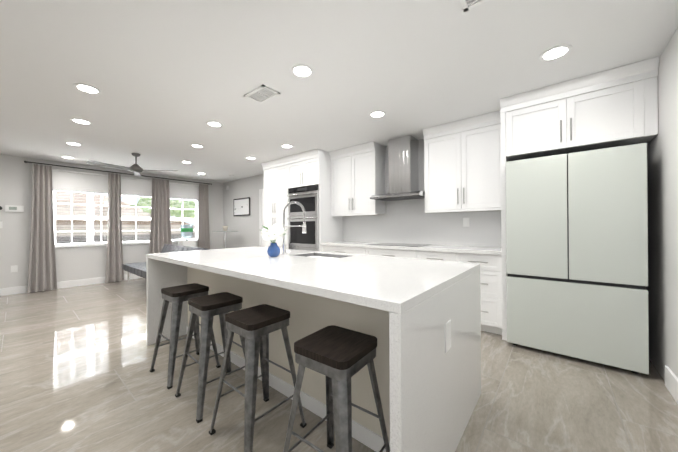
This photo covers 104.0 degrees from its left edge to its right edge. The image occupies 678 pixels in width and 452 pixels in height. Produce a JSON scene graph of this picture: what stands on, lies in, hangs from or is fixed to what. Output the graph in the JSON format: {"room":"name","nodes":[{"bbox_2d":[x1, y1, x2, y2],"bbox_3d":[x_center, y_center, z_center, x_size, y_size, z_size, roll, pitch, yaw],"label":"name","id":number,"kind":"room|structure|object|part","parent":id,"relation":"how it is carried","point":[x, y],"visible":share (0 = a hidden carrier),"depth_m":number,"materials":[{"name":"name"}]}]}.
{"room":"kitchen","nodes":[
{"label":"kitchen","id":0,"kind":"room"},
{"bbox_2d":[0,154,223,288],"bbox_3d":[-5.236,-0.020,5.675,0.160,2.500,5.920,0,0,39],"label":"wall","id":1,"kind":"structure","parent":0,"point":[80,263],"depth_m":5.15,"materials":[{"name":"white paint"}]},
{"bbox_2d":[11,265,17,271],"bbox_3d":[-5.857,0.771,4.776,0.006,0.120,0.080,0,0,39],"label":"electrical outlet","id":2,"kind":"object","parent":1,"relation":"attached to","point":[14,268],"visible":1,"depth_m":4.78,"materials":[{"name":"white plastic"}]},
{"bbox_2d":[5,205,23,211],"bbox_3d":[-5.851,-0.314,4.776,0.028,0.110,0.210,0,0,39],"label":"thermostat","id":3,"kind":"object","parent":1,"relation":"attached to","point":[11,208],"visible":0.98,"depth_m":4.77,"materials":[{"name":"white plastic"}]},
{"bbox_2d":[24,161,59,292],"bbox_3d":[-5.570,0.037,4.973,0.133,2.363,0.378,0,0,39],"label":"curtain","id":4,"kind":"object","parent":1,"relation":"attached to","point":[42,276],"depth_m":4.97,"materials":[{"name":"grey fabric"}]},
{"bbox_2d":[0,274,142,295],"bbox_3d":[-4.691,1.164,6.187,0.020,0.130,4.120,0,0,39],"label":"baseboard","id":5,"kind":"structure","parent":1,"relation":"attached to","point":[65,284],"depth_m":5.32,"materials":[{"name":"white wood"}]},
{"bbox_2d":[52,169,107,193],"bbox_3d":[-5.267,-0.905,5.480,0.044,0.414,1.000,0,0,39],"label":"window shade","id":6,"kind":"object","parent":1,"relation":"attached to","point":[68,180],"visible":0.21,"depth_m":5.42,"materials":[{"name":"white fabric"}]},
{"bbox_2d":[53,190,150,247],"bbox_3d":[-5.071,-0.158,5.850,0.194,1.165,1.780,0,0,39],"label":"window","id":7,"kind":"structure","parent":1,"relation":"in","point":[90,217],"depth_m":5.60,"materials":[{"name":"white"}]},
{"bbox_2d":[53,191,107,244],"bbox_3d":[-5.309,-0.180,5.515,0.032,1.101,0.880,0,0,39],"label":"window blind","id":8,"kind":"object","parent":7,"relation":"attached to","point":[80,214],"visible":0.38,"depth_m":5.43,"materials":[{"name":"white plastic"}]},
{"bbox_2d":[121,196,150,241],"bbox_3d":[-4.745,-0.181,6.203,0.032,1.101,0.740,0,0,39],"label":"window blind","id":9,"kind":"object","parent":7,"relation":"attached to","point":[132,211],"visible":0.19,"depth_m":6.17,"materials":[{"name":"white"}]},
{"bbox_2d":[121,176,151,196],"bbox_3d":[-4.703,-0.906,6.168,0.044,0.414,0.860,0,0,39],"label":"window shade","id":10,"kind":"object","parent":7,"relation":"attached to","point":[130,186],"visible":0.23,"depth_m":6.16,"materials":[{"name":"white fabric"}]},
{"bbox_2d":[105,173,123,282],"bbox_3d":[-4.904,0.036,5.789,0.131,2.363,0.316,0,0,42],"label":"curtain","id":11,"kind":"object","parent":1,"relation":"attached to","point":[114,256],"depth_m":5.77,"materials":[{"name":"grey fabric"}]},
{"bbox_2d":[40,163,211,184],"bbox_3d":[-4.677,-1.171,6.146,0.117,0.018,3.394,0,0,39],"label":"curtain rod","id":12,"kind":"object","parent":1,"relation":"attached to","point":[40,163],"depth_m":5.62,"materials":[{"name":"black metal"}]},
{"bbox_3d":[-4.676,-1.171,6.145,0.121,0.040,3.394,0,0,39],"label":"curtain rod","id":13,"kind":"part","parent":12,"relation":"part of","materials":[{"name":"grey metal"}]},
{"bbox_2d":[149,177,171,253],"bbox_3d":[-4.358,0.035,6.455,0.130,2.363,0.561,0,0,39],"label":"curtain","id":14,"kind":"object","parent":1,"relation":"attached to","point":[160,227],"depth_m":6.47,"materials":[{"name":"grey fabric"}]},
{"bbox_2d":[169,182,198,199],"bbox_3d":[-4.066,-0.907,6.945,0.044,0.414,0.850,0,0,39],"label":"window shade","id":15,"kind":"object","parent":1,"relation":"attached to","point":[183,191],"visible":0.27,"depth_m":6.95,"materials":[{"name":"white fabric"}]},
{"bbox_2d":[170,198,198,242],"bbox_3d":[-4.130,-0.159,6.998,0.194,1.165,0.810,0,0,39],"label":"window","id":16,"kind":"structure","parent":1,"relation":"in","point":[196,209],"depth_m":7.17,"materials":[{"name":"white"}]},
{"bbox_2d":[170,199,197,239],"bbox_3d":[-4.108,-0.182,6.981,0.032,1.101,0.730,0,0,39],"label":"window blind","id":17,"kind":"object","parent":16,"relation":"attached to","point":[184,214],"visible":0.52,"depth_m":7.00,"materials":[{"name":"white plastic"}]},
{"bbox_2d":[196,182,209,249],"bbox_3d":[-3.714,0.034,7.240,0.134,2.363,0.378,0,0,39],"label":"curtain","id":18,"kind":"object","parent":1,"relation":"attached to","point":[203,212],"depth_m":7.25,"materials":[{"name":"grey fabric"}]},
{"bbox_2d":[0,278,677,451],"bbox_3d":[-1.996,1.255,3.022,9.200,0.100,6.600,0,0,39],"label":"floor","id":19,"kind":"structure","parent":0,"point":[76,375],"depth_m":1.84,"materials":[{"name":"tile"}]},
{"bbox_2d":[122,244,208,284],"bbox_3d":[-3.454,0.816,5.208,2.012,0.808,0.876,0,0,39],"label":"futon","id":20,"kind":"object","parent":19,"relation":"on","point":[138,268],"visible":0.38,"depth_m":5.29,"materials":[{"name":"grey fabric"}]},
{"bbox_2d":[150,283,220,388],"bbox_3d":[-1.286,0.859,2.220,0.398,0.680,0.398,0,0,38],"label":"stool","id":21,"kind":"object","parent":19,"relation":"on","point":[177,296],"visible":0.94,"depth_m":2.13,"materials":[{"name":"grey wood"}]},
{"bbox_2d":[178,225,195,246],"bbox_3d":[-3.843,0.596,6.707,0.340,1.260,0.300,0,0,39],"label":"water cooler","id":22,"kind":"object","parent":19,"relation":"on","point":[186,232],"visible":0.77,"depth_m":6.62,"materials":[{"name":"white plastic"}]},
{"bbox_2d":[175,292,244,422],"bbox_3d":[-0.876,0.856,1.884,0.398,0.680,0.398,0,0,41],"label":"stool","id":23,"kind":"object","parent":19,"relation":"on","point":[207,308],"visible":0.81,"depth_m":1.79,"materials":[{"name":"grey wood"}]},
{"bbox_2d":[212,226,236,248],"bbox_3d":[-2.914,0.611,6.799,0.600,1.221,0.600,0,0,39],"label":"bar table","id":24,"kind":"object","parent":19,"relation":"on","point":[225,231],"visible":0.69,"depth_m":6.75,"materials":[{"name":"silver metal"}]},
{"bbox_2d":[209,304,306,451],"bbox_3d":[-0.474,0.853,1.555,0.398,0.680,0.398,0,0,39],"label":"stool","id":25,"kind":"object","parent":19,"relation":"on","point":[254,326],"visible":0.96,"depth_m":1.49,"materials":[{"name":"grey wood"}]},
{"bbox_2d":[261,157,284,248],"bbox_3d":[-1.063,-0.041,5.466,0.760,2.496,0.627,0,0,39],"label":"tall cabinet","id":26,"kind":"object","parent":19,"relation":"on","point":[273,170],"depth_m":5.23,"materials":[{"name":"white wood"}]},
{"bbox_2d":[146,249,480,451],"bbox_3d":[-0.465,0.754,2.297,2.815,0.882,1.280,0,0,39],"label":"kitchen island","id":27,"kind":"object","parent":19,"relation":"on","point":[419,320],"depth_m":1.46,"materials":[{"name":"white stone"}]},
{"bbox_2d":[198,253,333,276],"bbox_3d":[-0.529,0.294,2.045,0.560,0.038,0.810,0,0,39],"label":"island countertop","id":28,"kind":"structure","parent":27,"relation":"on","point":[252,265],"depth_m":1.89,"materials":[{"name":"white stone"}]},
{"bbox_2d":[261,223,285,256],"bbox_3d":[-0.593,0.125,2.382,0.254,0.302,0.252,0,0,39],"label":"vase","id":29,"kind":"object","parent":28,"relation":"on","point":[277,230],"depth_m":2.34,"materials":[{"name":"blue ceramic"}]},
{"bbox_2d":[278,201,305,254],"bbox_3d":[-0.461,0.017,2.543,0.241,0.518,0.203,0,0,39],"label":"faucet","id":30,"kind":"object","parent":28,"relation":"on","point":[283,246],"depth_m":2.57,"materials":[{"name":"silver metal"}]},
{"bbox_2d":[294,253,349,257],"bbox_3d":[-0.161,0.395,2.493,0.554,0.226,0.344,0,0,39],"label":"sink","id":31,"kind":"object","parent":28,"relation":"in","point":[314,255],"depth_m":2.66,"materials":[{"name":"silver metal"}]},
{"bbox_2d":[285,184,344,250],"bbox_3d":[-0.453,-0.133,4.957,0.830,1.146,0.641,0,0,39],"label":"tall cabinet","id":32,"kind":"object","parent":19,"relation":"on","point":[322,227],"depth_m":4.66,"materials":[{"name":"white wood"}]},
{"bbox_2d":[329,240,505,255],"bbox_3d":[0.890,0.292,3.860,2.634,0.040,0.637,0,0,39],"label":"countertop","id":33,"kind":"structure","parent":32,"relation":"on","point":[477,248],"depth_m":3.48,"materials":[{"name":"white stone"}]},
{"bbox_2d":[283,325,389,451],"bbox_3d":[-0.010,0.850,1.174,0.398,0.680,0.398,0,0,36],"label":"stool","id":34,"kind":"object","parent":19,"relation":"on","point":[338,357],"visible":1,"depth_m":1.12,"materials":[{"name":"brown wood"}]},
{"bbox_2d":[321,244,368,254],"bbox_3d":[0.256,0.757,4.396,0.968,0.880,0.612,0,0,39],"label":"base cabinet","id":35,"kind":"object","parent":19,"relation":"on","point":[324,247],"depth_m":4.14,"materials":[{"name":"white wood"}]},
{"bbox_2d":[369,248,420,258],"bbox_3d":[0.887,0.752,3.879,0.897,0.880,0.612,0,0,39],"label":"base cabinet","id":36,"kind":"object","parent":19,"relation":"on","point":[389,252],"depth_m":3.59,"materials":[{"name":"white wood"}]},
{"bbox_2d":[421,252,456,261],"bbox_3d":[1.356,0.749,3.495,0.549,0.880,0.612,0,0,39],"label":"base cabinet","id":37,"kind":"object","parent":19,"relation":"on","point":[442,256],"depth_m":3.20,"materials":[{"name":"white"}]},
{"bbox_2d":[457,252,506,339],"bbox_3d":[1.721,0.746,3.196,0.513,0.880,0.612,0,0,39],"label":"base cabinet","id":38,"kind":"object","parent":19,"relation":"on","point":[493,287],"depth_m":2.86,"materials":[{"name":"white wood"}]},
{"bbox_2d":[506,143,648,373],"bbox_3d":[2.255,0.272,2.621,0.927,1.820,0.770,0,0,39],"label":"fridge","id":39,"kind":"object","parent":19,"relation":"on","point":[577,252],"visible":1,"depth_m":2.27,"materials":[{"name":"grey metal"}]},
{"bbox_2d":[0,0,677,182],"bbox_3d":[-2.010,-1.345,3.030,9.200,0.100,6.600,0,0,39],"label":"ceiling","id":40,"kind":"structure","parent":0,"point":[169,79],"depth_m":2.18,"materials":[{"name":"white paint"}]},
{"bbox_2d":[65,142,81,145],"bbox_3d":[-4.129,-1.277,4.120,0.196,0.006,0.196,0,0,39],"label":"recessed light","id":41,"kind":"object","parent":40,"relation":"in","point":[74,143],"visible":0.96,"depth_m":4.10,"materials":[{"name":"white plastic"}]},
{"bbox_2d":[70,118,91,124],"bbox_3d":[-3.169,-1.285,3.256,0.196,0.006,0.196,0,0,39],"label":"recessed light","id":42,"kind":"object","parent":40,"relation":"in","point":[80,121],"visible":1,"depth_m":3.25,"materials":[{"name":"white plastic"}]},
{"bbox_2d":[73,83,101,94],"bbox_3d":[-2.369,-1.291,2.497,0.196,0.006,0.196,0,0,39],"label":"recessed light","id":43,"kind":"object","parent":40,"relation":"in","point":[86,88],"visible":1,"depth_m":2.49,"materials":[{"name":"white plastic"}]},
{"bbox_2d":[86,153,177,176],"bbox_3d":[-3.698,-1.115,4.682,1.188,0.329,1.170,0,0,39],"label":"ceiling fan","id":44,"kind":"object","parent":40,"relation":"hanging from","point":[136,168],"visible":1,"depth_m":4.61,"materials":[{"name":"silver metal"}]},
{"bbox_2d":[190,144,203,147],"bbox_3d":[-2.281,-1.286,4.260,0.196,0.006,0.196,0,0,39],"label":"recessed light","id":45,"kind":"object","parent":40,"relation":"in","point":[197,146],"visible":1,"depth_m":4.26,"materials":[{"name":"white plastic"}]},
{"bbox_2d":[206,121,222,126],"bbox_3d":[-1.581,-1.293,3.364,0.196,0.006,0.196,0,0,39],"label":"recessed light","id":46,"kind":"object","parent":40,"relation":"in","point":[213,123],"visible":1,"depth_m":3.36,"materials":[{"name":"white plastic"}]},
{"bbox_2d":[244,85,279,103],"bbox_3d":[-0.760,-1.296,2.614,0.320,0.011,0.200,0,0,39],"label":"ceiling vent","id":47,"kind":"object","parent":40,"relation":"in","point":[261,94],"visible":0.94,"depth_m":2.60,"materials":[{"name":"white metal"}]},
{"bbox_2d":[281,144,292,147],"bbox_3d":[-0.842,-1.294,4.297,0.196,0.006,0.196,0,0,39],"label":"recessed light","id":48,"kind":"object","parent":40,"relation":"in","point":[286,146],"visible":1,"depth_m":4.30,"materials":[{"name":"white plastic"}]},
{"bbox_2d":[290,64,313,77],"bbox_3d":[-0.310,-1.303,2.232,0.196,0.006,0.196,0,0,39],"label":"recessed light","id":49,"kind":"object","parent":40,"relation":"in","point":[302,71],"visible":1,"depth_m":2.23,"materials":[{"name":"white plastic"}]},
{"bbox_2d":[369,111,385,117],"bbox_3d":[0.450,-1.304,3.096,0.196,0.006,0.196,0,0,39],"label":"recessed light","id":50,"kind":"object","parent":40,"relation":"in","point":[376,114],"visible":1,"depth_m":3.10,"materials":[{"name":"white plastic"}]},
{"bbox_2d":[460,0,488,11],"bbox_3d":[0.843,-1.308,1.391,0.400,0.011,0.240,0,0,39],"label":"ceiling vent","id":51,"kind":"object","parent":40,"relation":"in","point":[467,5],"visible":0.86,"depth_m":1.55,"materials":[{"name":"white metal"}]},
{"bbox_2d":[539,44,571,61],"bbox_3d":[1.644,-1.313,2.014,0.196,0.006,0.196,0,0,39],"label":"recessed light","id":52,"kind":"object","parent":40,"relation":"in","point":[555,52],"visible":1,"depth_m":2.00,"materials":[{"name":"white plastic"}]},
{"bbox_2d":[223,139,500,247],"bbox_3d":[-0.178,-0.048,5.254,8.200,2.500,0.160,0,0,39],"label":"wall","id":53,"kind":"structure","parent":0,"point":[246,228],"depth_m":7.07,"materials":[{"name":"white paint"}]},
{"bbox_2d":[234,197,249,215],"bbox_3d":[-2.623,-0.509,7.134,0.800,0.480,0.024,0,0,39],"label":"picture frame","id":54,"kind":"object","parent":53,"relation":"attached to","point":[241,206],"visible":1,"depth_m":7.08,"materials":[{"name":"black"}]},
{"bbox_2d":[259,189,263,246],"bbox_3d":[-1.584,0.148,6.290,1.030,2.130,0.020,0,0,39],"label":"door frame","id":55,"kind":"structure","parent":53,"relation":"attached to","point":[261,213],"depth_m":6.56,"materials":[{"name":"white wood"}]},
{"bbox_2d":[285,148,332,187],"bbox_3d":[-0.457,-1.001,4.961,0.830,0.586,0.639,0,0,39],"label":"upper cabinet","id":56,"kind":"object","parent":53,"relation":"attached to","point":[311,167],"depth_m":4.65,"materials":[{"name":"white wood"}]},
{"bbox_2d":[329,141,388,215],"bbox_3d":[0.315,-0.750,4.527,0.910,1.097,0.332,0,0,39],"label":"upper cabinet","id":57,"kind":"object","parent":53,"relation":"attached to","point":[360,175],"depth_m":4.32,"materials":[{"name":"white wood"}]},
{"bbox_2d":[370,135,424,200],"bbox_3d":[0.915,-0.854,3.929,0.764,0.899,0.497,0,0,39],"label":"range hood","id":58,"kind":"object","parent":53,"relation":"attached to","point":[399,175],"depth_m":3.94,"materials":[{"name":"silver metal"}]},
{"bbox_2d":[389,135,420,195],"bbox_3d":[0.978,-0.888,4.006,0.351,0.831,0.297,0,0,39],"label":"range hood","id":59,"kind":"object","parent":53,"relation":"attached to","point":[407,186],"depth_m":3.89,"materials":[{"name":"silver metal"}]},
{"bbox_2d":[421,108,508,211],"bbox_3d":[1.635,-0.760,3.446,0.944,1.097,0.332,0,0,39],"label":"upper cabinet","id":60,"kind":"object","parent":53,"relation":"attached to","point":[463,162],"depth_m":3.28,"materials":[{"name":"white wood"}]},
{"bbox_2d":[505,56,659,160],"bbox_3d":[2.332,-1.019,2.671,1.026,0.591,0.647,0,0,39],"label":"upper cabinet","id":61,"kind":"object","parent":53,"relation":"attached to","point":[617,107],"depth_m":2.36,"materials":[{"name":"white wood"}]},
{"bbox_2d":[646,27,677,380],"bbox_3d":[1.230,-0.069,0.377,0.160,2.500,5.920,0,0,39],"label":"wall","id":62,"kind":"structure","parent":0,"point":[662,183],"depth_m":1.99,"materials":[{"name":"white paint"}]},
{"bbox_2d":[665,365,677,403],"bbox_3d":[2.172,1.105,1.656,0.018,0.150,0.770,0,0,39],"label":"baseboard","id":63,"kind":"structure","parent":62,"relation":"attached to","point":[671,381],"depth_m":1.84,"materials":[{"name":"white wood"}]},
{"label":"outside","id":64,"kind":"structure","parent":0,"visible":0},
{"bbox_2d":[56,191,194,243],"bbox_3d":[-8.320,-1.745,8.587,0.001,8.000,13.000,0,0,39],"label":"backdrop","id":65,"kind":"structure","parent":64,"point":[79,225],"depth_m":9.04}
]}

